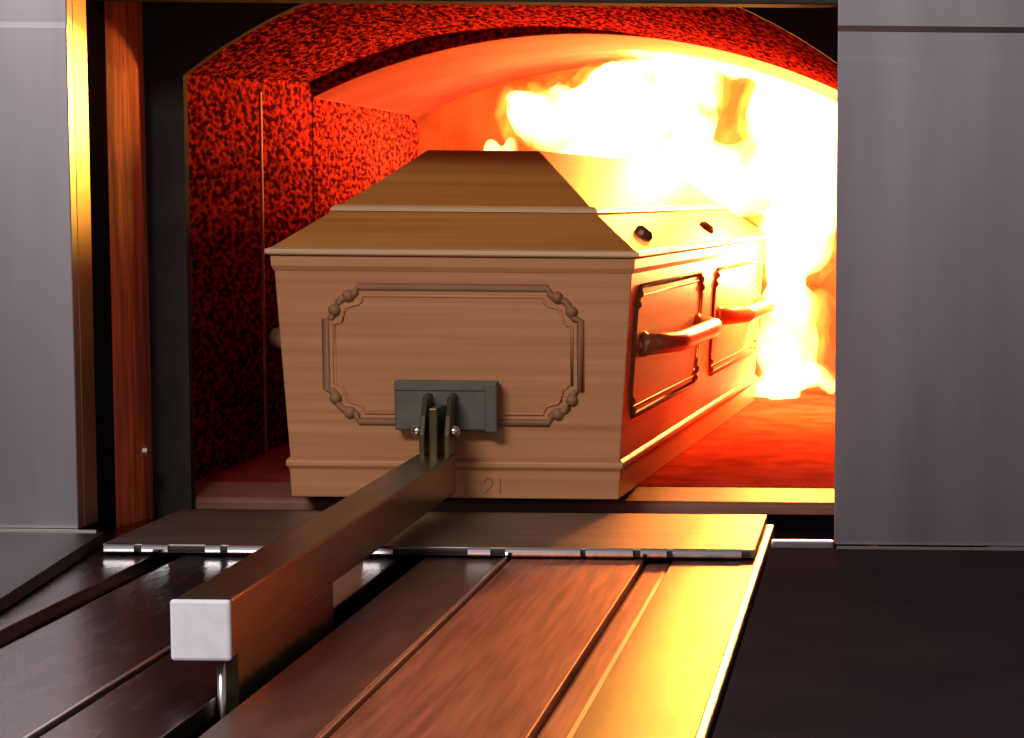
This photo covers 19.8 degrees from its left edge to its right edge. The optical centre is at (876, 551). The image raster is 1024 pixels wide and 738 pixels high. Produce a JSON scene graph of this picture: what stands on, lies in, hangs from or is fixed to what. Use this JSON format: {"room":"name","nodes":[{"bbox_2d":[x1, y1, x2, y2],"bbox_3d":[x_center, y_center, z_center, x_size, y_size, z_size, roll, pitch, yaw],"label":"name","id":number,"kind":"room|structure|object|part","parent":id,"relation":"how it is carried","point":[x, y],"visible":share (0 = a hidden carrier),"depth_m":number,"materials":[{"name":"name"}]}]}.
{"room":"crematorium","nodes":[
{"label":"crematorium","id":0,"kind":"room"},
{"bbox_3d":[-0.390,1.072,2.801,7.500,0.050,9.700,1,7,0],"label":"floor","id":1,"kind":"structure","parent":0,"visible":0},
{"bbox_2d":[0,528,103,611],"bbox_3d":[-1.573,0.583,2.716,1.125,0.922,2.648,1,7,0],"label":"panel","id":2,"kind":"object","parent":1,"relation":"on","point":[29,558],"visible":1,"depth_m":3.74,"materials":[{"name":"grey metal"}]},
{"bbox_2d":[0,509,773,737],"bbox_3d":[-0.630,0.574,2.877,0.950,0.916,2.970,1,7,0],"label":"table","id":3,"kind":"object","parent":1,"relation":"on","point":[511,624],"visible":0.87,"depth_m":3.19,"materials":[{"name":"wood"}]},
{"bbox_3d":[-1.035,0.142,2.824,0.133,0.020,2.970,1,7,0],"label":"deck panel","id":4,"kind":"part","parent":3,"relation":"part of","materials":[{"name":"wood"}]},
{"bbox_3d":[-0.843,0.144,2.824,0.171,0.020,2.970,1,7,0],"label":"deck panel","id":5,"kind":"part","parent":3,"relation":"part of","materials":[{"name":"wood"}]},
{"bbox_3d":[-0.691,0.145,2.824,0.108,0.020,2.970,1,7,0],"label":"deck panel","id":6,"kind":"part","parent":3,"relation":"part of","materials":[{"name":"wood"}]},
{"bbox_2d":[170,380,498,721],"bbox_3d":[-0.638,-0.012,3.539,0.152,0.299,1.556,1,7,0],"label":"loading ram","id":7,"kind":"object","parent":3,"relation":"on","point":[260,614],"visible":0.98,"depth_m":3.21,"materials":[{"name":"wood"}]},
{"bbox_3d":[-0.633,0.165,2.797,0.008,0.128,0.008,1,7,0],"label":"rod","id":8,"kind":"part","parent":7,"relation":"part of","materials":[{"name":"metal"}]},
{"bbox_3d":[-0.553,0.146,2.824,0.104,0.020,2.970,1,7,0],"label":"deck panel","id":9,"kind":"part","parent":3,"relation":"part of","materials":[{"name":"wood"}]},
{"bbox_3d":[-0.599,-0.027,4.082,0.872,0.012,0.430,1,7,0],"label":"transfer plate","id":10,"kind":"part","parent":3,"relation":"part of","materials":[{"name":"metal"}]},
{"bbox_3d":[-0.401,0.148,2.824,0.176,0.020,2.970,1,7,0],"label":"deck panel","id":11,"kind":"part","parent":3,"relation":"part of","materials":[{"name":"wood"}]},
{"bbox_3d":[-0.217,0.149,2.824,0.112,0.020,2.970,1,7,0],"label":"deck panel","id":12,"kind":"part","parent":3,"relation":"part of","materials":[{"name":"wood"}]},
{"bbox_2d":[0,0,1023,572],"bbox_3d":[-0.576,-0.432,5.413,3.100,2.300,2.950,1,7,0],"label":"furnace","id":13,"kind":"object","parent":1,"relation":"on","point":[153,153],"visible":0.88,"depth_m":4.32,"materials":[{"name":"metal"}]},
{"bbox_3d":[-1.607,-0.722,3.908,1.033,1.379,0.030,1,7,0],"label":"facing panel","id":14,"kind":"part","parent":13,"relation":"part of","materials":[{"name":"metal"}]},
{"bbox_3d":[-0.550,-1.040,4.009,1.260,0.552,0.080,1,7,0],"label":"door","id":15,"kind":"part","parent":13,"relation":"part of","materials":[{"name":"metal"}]},
{"bbox_3d":[-0.549,-0.082,4.483,1.040,0.031,0.111,1,7,0],"label":"hearth sill","id":16,"kind":"part","parent":13,"relation":"part of","materials":[{"name":"grey metal"}]},
{"bbox_2d":[264,150,774,499],"bbox_3d":[-0.626,-0.467,5.343,0.822,0.520,2.152,1,7,0],"label":"coffin","id":17,"kind":"object","parent":13,"relation":"in","point":[615,307],"visible":0.99,"depth_m":4.31,"materials":[{"name":"brown wood"}]},
{"bbox_3d":[-0.936,-0.368,4.811,0.067,0.033,0.770,0,7,-3],"label":"handle","id":18,"kind":"part","parent":17,"relation":"part of","materials":[{"name":"brown"}]},
{"bbox_3d":[-0.628,-0.292,4.294,0.389,0.211,0.013,1,7,0],"label":"panel moulding","id":19,"kind":"part","parent":17,"relation":"part of","materials":[{"name":"brown wood"}]},
{"bbox_3d":[-0.625,-0.553,5.333,0.761,0.022,2.136,1,7,0],"label":"cornice","id":20,"kind":"part","parent":17,"relation":"part of","materials":[{"name":"brown wood"}]},
{"bbox_3d":[-0.624,-0.649,5.321,0.764,0.152,2.142,1,7,0],"label":"lid","id":21,"kind":"part","parent":17,"relation":"part of","materials":[{"name":"brown wood"}]},
{"bbox_3d":[-0.624,-0.634,5.317,0.613,0.009,1.883,1,7,0],"label":"lid moulding","id":22,"kind":"part","parent":17,"relation":"part of","materials":[{"name":"brown wood"}]},
{"bbox_3d":[-0.344,-0.352,4.788,0.022,0.205,0.881,1,7,3],"label":"panel moulding","id":23,"kind":"part","parent":17,"relation":"part of","materials":[{"name":"brown wood"}]},
{"bbox_3d":[-0.317,-0.362,4.811,0.067,0.033,0.770,1,7,3],"label":"handle","id":24,"kind":"part","parent":17,"relation":"part of","materials":[{"name":"brown"}]},
{"bbox_3d":[-0.286,-0.483,5.870,0.022,0.205,0.901,1,7,3],"label":"panel moulding","id":25,"kind":"part","parent":17,"relation":"part of","materials":[{"name":"brown wood"}]},
{"bbox_3d":[-0.261,-0.491,5.868,0.067,0.033,0.741,1,7,3],"label":"handle","id":26,"kind":"part","parent":17,"relation":"part of","materials":[{"name":"brown"}]},
{"bbox_3d":[0.462,-0.697,3.909,1.029,1.391,0.030,1,7,0],"label":"facing panel","id":27,"kind":"part","parent":13,"relation":"part of","materials":[{"name":"metal"}]},
{"bbox_2d":[712,546,1023,737],"bbox_3d":[0.456,0.608,2.717,1.216,0.908,2.648,1,7,0],"label":"panel","id":28,"kind":"object","parent":1,"relation":"on","point":[841,641],"visible":1,"depth_m":3.11,"materials":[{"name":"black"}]}
]}

